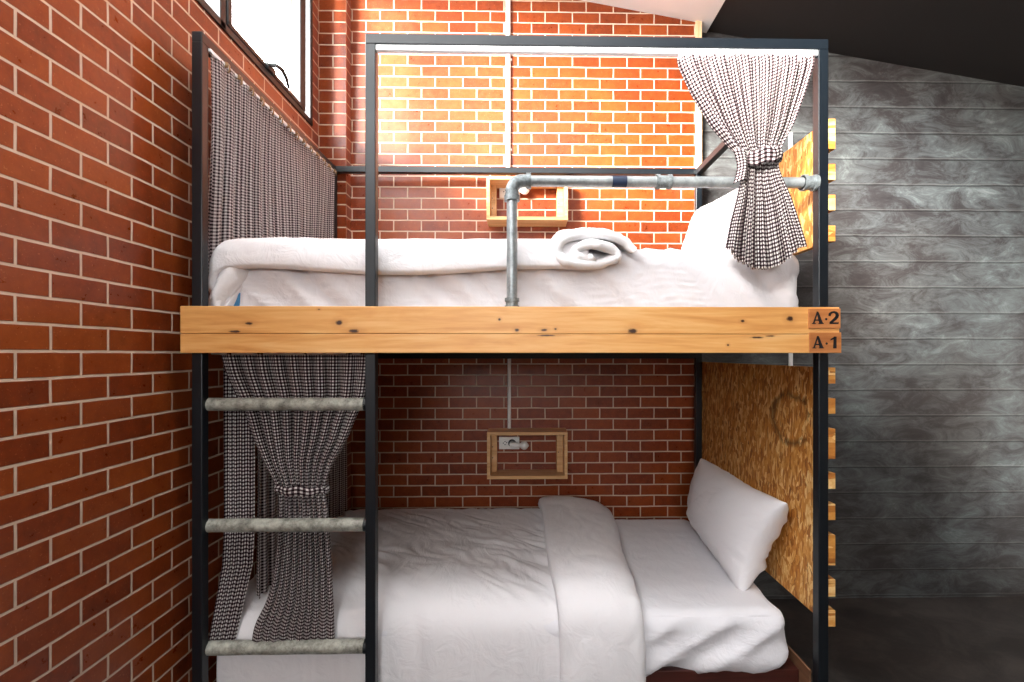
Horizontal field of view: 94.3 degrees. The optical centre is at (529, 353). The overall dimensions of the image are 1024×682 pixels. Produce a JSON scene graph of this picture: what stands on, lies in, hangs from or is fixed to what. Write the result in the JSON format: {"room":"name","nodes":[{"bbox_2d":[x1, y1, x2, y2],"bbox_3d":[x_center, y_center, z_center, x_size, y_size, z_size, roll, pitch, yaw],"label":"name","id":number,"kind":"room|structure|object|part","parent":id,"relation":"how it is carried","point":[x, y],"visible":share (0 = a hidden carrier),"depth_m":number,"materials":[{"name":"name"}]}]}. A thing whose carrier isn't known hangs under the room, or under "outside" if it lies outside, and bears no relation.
{"room":"dormitory","nodes":[
{"label":"dormitory","id":0,"kind":"room"},
{"bbox_2d":[0,0,318,681],"bbox_3d":[-1.193,-0.432,-0.373,0.080,3.884,6.500,0,0,-1],"label":"wall","id":1,"kind":"structure","parent":0,"point":[96,95],"depth_m":1.30,"materials":[{"name":"brick"}]},
{"bbox_2d":[196,0,312,125],"bbox_3d":[-1.163,-1.772,0.005,0.134,1.020,5.255,0,0,-1],"label":"window","id":2,"kind":"structure","parent":1,"relation":"in","point":[301,96],"depth_m":2.48,"materials":[{"name":"clear glass"}]},
{"bbox_3d":[-1.214,-1.772,2.200,0.047,0.960,0.675,0,0,-1],"label":"sash","id":3,"kind":"part","parent":2,"relation":"part of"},
{"bbox_3d":[-1.168,-1.296,2.210,0.059,0.058,0.134,0,0,-1],"label":"handle","id":4,"kind":"part","parent":2,"relation":"part of","materials":[{"name":"black metal"}]},
{"bbox_2d":[319,0,350,510],"bbox_3d":[-1.135,-0.432,2.766,0.156,3.884,0.079,0,0,-1],"label":"wall pier","id":5,"kind":"object","parent":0,"point":[334,15],"depth_m":2.73,"materials":[{"name":"brick"}]},
{"bbox_2d":[290,0,694,521],"bbox_3d":[-0.215,-0.449,2.960,2.404,3.918,0.273,0,0,-1],"label":"wall","id":6,"kind":"structure","parent":0,"point":[629,423],"depth_m":2.83,"materials":[{"name":"brick"}]},
{"bbox_2d":[506,0,511,175],"bbox_3d":[-0.125,-1.619,2.810,0.037,1.122,0.029,0,0,-1],"label":"conduit","id":7,"kind":"object","parent":6,"relation":"attached to","point":[508,2],"visible":0.97,"depth_m":2.80,"materials":[{"name":"white plastic"}]},
{"bbox_2d":[499,437,518,448],"bbox_3d":[-0.123,0.528,2.818,0.122,0.074,0.012,0,0,-1],"label":"wall socket","id":8,"kind":"object","parent":6,"relation":"attached to","point":[504,442],"visible":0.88,"depth_m":2.81,"materials":[{"name":"white plastic"}]},
{"bbox_2d":[509,441,528,449],"bbox_3d":[-0.064,0.534,2.781,0.115,0.050,0.056,0,0,6],"label":"lamp","id":9,"kind":"object","parent":8,"relation":"attached to","point":[523,445],"visible":1,"depth_m":2.76,"materials":[{"name":"white plastic"}]},
{"bbox_3d":[-0.039,0.534,2.775,0.063,0.050,0.050,0,0,-1],"label":"bulb","id":10,"kind":"part","parent":9,"relation":"part of","materials":[{"name":"white glass"}]},
{"bbox_2d":[507,359,510,428],"bbox_3d":[-0.123,-0.161,2.814,0.021,1.249,0.021,0,0,-1],"label":"conduit","id":11,"kind":"object","parent":6,"relation":"attached to","point":[508,360],"visible":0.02,"depth_m":2.80,"materials":[{"name":"white plastic"}]},
{"bbox_2d":[499,188,519,197],"bbox_3d":[-0.120,-0.961,2.818,0.122,0.072,0.012,0,0,-1],"label":"wall socket","id":12,"kind":"object","parent":6,"relation":"attached to","point":[501,190],"visible":0.27,"depth_m":2.81,"materials":[{"name":"white plastic"}]},
{"bbox_2d":[519,188,528,194],"bbox_3d":[-0.061,-0.955,2.781,0.115,0.050,0.056,0,0,6],"label":"lamp","id":13,"kind":"object","parent":12,"relation":"attached to","point":[524,191],"visible":0.56,"depth_m":2.76,"materials":[{"name":"white plastic"}]},
{"bbox_2d":[487,428,567,478],"bbox_3d":[-0.016,0.573,2.752,0.454,0.266,0.149,0,0,-1],"label":"wall shelf","id":14,"kind":"object","parent":6,"relation":"attached to","point":[561,471],"visible":1,"depth_m":2.71,"materials":[{"name":"brown wood"}]},
{"bbox_2d":[487,176,567,226],"bbox_3d":[-0.017,-0.879,2.752,0.459,0.245,0.149,0,0,-1],"label":"wall shelf","id":15,"kind":"object","parent":6,"relation":"attached to","point":[494,183],"visible":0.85,"depth_m":2.73,"materials":[{"name":"brown wood"}]},
{"bbox_2d":[582,0,724,32],"bbox_3d":[1.700,-2.124,-0.217,6.210,1.186,6.700,0,0,-1],"label":"ceiling","id":16,"kind":"structure","parent":0,"point":[705,11],"depth_m":2.78,"materials":[{"name":"white paint"}]},
{"bbox_2d":[702,31,1023,598],"bbox_3d":[2.764,-0.340,3.054,3.556,3.700,0.200,0,0,-1],"label":"wall","id":17,"kind":"structure","parent":0,"point":[926,254],"depth_m":2.95,"materials":[{"name":"grey concrete"}]},
{"bbox_2d":[695,20,701,168],"bbox_3d":[1.007,-0.276,2.876,0.035,3.572,0.087,0,0,-1],"label":"trim","id":18,"kind":"structure","parent":17,"relation":"attached to","point":[698,24],"depth_m":2.83,"materials":[{"name":"white wood"}]},
{"bbox_2d":[788,132,792,365],"bbox_3d":[1.601,-0.444,2.918,0.025,1.826,0.025,0,0,-1],"label":"conduit","id":19,"kind":"object","parent":17,"relation":"attached to","point":[790,136],"visible":0.24,"depth_m":2.91,"materials":[{"name":"white plastic"}]},
{"bbox_2d":[708,0,1023,86],"bbox_3d":[2.866,-1.738,-0.295,3.480,0.623,6.500,0,0,-1],"label":"ceiling","id":20,"kind":"structure","parent":0,"point":[978,39],"depth_m":2.70,"materials":[{"name":"black paint"}]},
{"bbox_2d":[767,596,1023,681],"bbox_3d":[1.675,1.570,-0.218,6.260,0.120,6.700,0,0,-1],"label":"floor","id":21,"kind":"structure","parent":0,"point":[910,639],"depth_m":2.52,"materials":[{"name":"concrete"}]},
{"bbox_2d":[180,31,840,681],"bbox_3d":[-0.057,0.224,2.137,2.156,2.573,1.196,0,0,-1],"label":"bunk bed","id":22,"kind":"object","parent":21,"relation":"on","point":[766,426],"visible":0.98,"depth_m":1.58,"materials":[{"name":"black paint"}]},
{"bbox_3d":[-1.096,0.240,1.579,0.034,2.539,0.034,0,0,-1],"label":"post","id":23,"kind":"part","parent":22,"relation":"part of","materials":[{"name":"black metal"}]},
{"bbox_3d":[-1.107,-1.046,2.122,0.034,0.034,1.119,0,0,-1],"label":"rail","id":24,"kind":"part","parent":22,"relation":"part of","materials":[{"name":"black metal"}]},
{"bbox_2d":[208,52,336,275],"bbox_3d":[-1.090,-0.647,2.139,0.052,0.768,1.074,0,0,0],"label":"curtain","id":25,"kind":"object","parent":22,"relation":"hanging from","point":[265,182],"visible":0.77,"depth_m":1.90,"materials":[{"name":"fabric"}]},
{"bbox_2d":[208,365,347,640],"bbox_3d":[-1.030,0.493,2.133,0.139,0.984,1.054,0,0,-1],"label":"curtain","id":26,"kind":"object","parent":22,"relation":"hanging from","point":[239,444],"visible":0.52,"depth_m":1.65,"materials":[{"name":"fabric"}]},
{"bbox_2d":[221,353,364,641],"bbox_3d":[-0.803,0.497,1.627,0.513,1.016,0.062,0,0,-1],"label":"curtain","id":27,"kind":"object","parent":22,"relation":"hanging from","point":[299,450],"visible":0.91,"depth_m":1.62,"materials":[{"name":"fabric"}]},
{"bbox_3d":[-1.118,0.240,2.698,0.034,2.539,0.034,0,0,-1],"label":"post","id":28,"kind":"part","parent":22,"relation":"part of","materials":[{"name":"black metal"}]},
{"bbox_3d":[-0.530,0.240,1.590,0.034,2.539,0.034,0,0,-1],"label":"post","id":29,"kind":"part","parent":22,"relation":"part of","materials":[{"name":"black metal"}]},
{"bbox_2d":[505,297,518,306],"bbox_3d":[-0.061,-0.169,1.603,0.050,0.038,0.050,0,0,-1],"label":"pipe fitting","id":30,"kind":"object","parent":22,"relation":"attached to","point":[510,301],"depth_m":1.58,"materials":[{"name":"metal"}]},
{"bbox_2d":[234,248,798,306],"bbox_3d":[-0.043,-0.209,2.183,2.051,0.359,1.010,0,0,-1],"label":"mattress","id":31,"kind":"object","parent":22,"relation":"on","point":[646,277],"visible":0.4,"depth_m":1.69,"materials":[{"name":"white fabric"}]},
{"bbox_2d":[208,227,636,305],"bbox_3d":[-0.380,-0.303,2.152,1.506,0.378,1.085,0,0,-1],"label":"duvet","id":32,"kind":"object","parent":31,"relation":"on","point":[230,263],"visible":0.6,"depth_m":1.64,"materials":[{"name":"white fabric"}]},
{"bbox_2d":[681,188,737,253],"bbox_3d":[0.912,-0.564,2.262,0.192,0.400,0.774,0,0,-12],"label":"pillow","id":33,"kind":"object","parent":31,"relation":"on","point":[708,228],"visible":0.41,"depth_m":2.19,"materials":[{"name":"white fabric"}]},
{"bbox_3d":[-0.074,-1.046,2.718,2.121,0.034,0.034,0,0,-1],"label":"rail","id":34,"kind":"part","parent":22,"relation":"part of","materials":[{"name":"black metal"}]},
{"bbox_3d":[-0.074,0.006,2.718,2.053,0.042,0.034,0,0,-1],"label":"deck rail","id":35,"kind":"part","parent":22,"relation":"part of","materials":[{"name":"black paint"}]},
{"bbox_2d":[379,519,788,676],"bbox_3d":[-0.085,1.050,2.181,2.046,0.253,1.065,0,0,-1],"label":"mattress","id":36,"kind":"object","parent":22,"relation":"on","point":[695,618],"visible":0.29,"depth_m":1.73,"materials":[{"name":"white fabric"}]},
{"bbox_2d":[216,496,645,681],"bbox_3d":[-0.314,1.044,2.159,1.556,0.513,1.146,0,0,-1],"label":"duvet","id":37,"kind":"object","parent":36,"relation":"on","point":[465,595],"visible":0.88,"depth_m":1.69,"materials":[{"name":"white fabric"}]},
{"bbox_2d":[686,458,788,590],"bbox_3d":[0.898,0.745,2.188,0.236,0.400,0.900,0,0,-1],"label":"pillow","id":38,"kind":"object","parent":36,"relation":"on","point":[739,523],"visible":0.99,"depth_m":1.93,"materials":[{"name":"white fabric"}]},
{"bbox_3d":[0.230,-1.046,1.605,1.554,0.034,0.034,0,0,-1],"label":"rail","id":39,"kind":"part","parent":22,"relation":"part of","materials":[{"name":"metal"}]},
{"bbox_3d":[0.481,-0.584,1.613,0.984,0.037,0.037,0,0,-1],"label":"guard rail","id":40,"kind":"part","parent":22,"relation":"part of","materials":[{"name":"metal"}]},
{"bbox_3d":[0.969,0.240,2.738,0.034,2.539,0.034,0,0,-1],"label":"post","id":41,"kind":"part","parent":22,"relation":"part of","materials":[{"name":"black metal"}]},
{"bbox_3d":[0.980,-1.046,2.179,0.034,0.034,1.085,0,0,-1],"label":"rail","id":42,"kind":"part","parent":22,"relation":"part of","materials":[{"name":"black metal"}]},
{"bbox_2d":[677,52,814,269],"bbox_3d":[0.719,-0.639,1.568,0.452,0.715,0.080,0,0,-1],"label":"curtain","id":43,"kind":"object","parent":22,"relation":"hanging from","point":[752,103],"visible":1,"depth_m":1.56,"materials":[{"name":"fabric"}]},
{"bbox_3d":[1.009,0.483,2.180,0.024,0.875,1.151,0,0,-1],"label":"head panel","id":44,"kind":"part","parent":22,"relation":"part of","materials":[{"name":"brown wood"}]},
{"bbox_3d":[1.009,-0.588,2.180,0.024,0.413,1.151,0,0,-1],"label":"head panel","id":45,"kind":"part","parent":22,"relation":"part of","materials":[{"name":"brown wood"}]},
{"bbox_3d":[0.991,0.240,1.619,0.034,2.539,0.034,0,0,-1],"label":"post","id":46,"kind":"part","parent":22,"relation":"part of","materials":[{"name":"black metal"}]},
{"bbox_3d":[0.967,-0.116,1.581,0.106,0.066,0.042,0,0,-1],"label":"name plate","id":47,"kind":"part","parent":22,"relation":"part of","materials":[{"name":"brown wood"}]},
{"bbox_3d":[0.970,-0.037,1.581,0.106,0.067,0.042,0,0,-1],"label":"name plate","id":48,"kind":"part","parent":22,"relation":"part of","materials":[{"name":"brown wood"}]}
]}

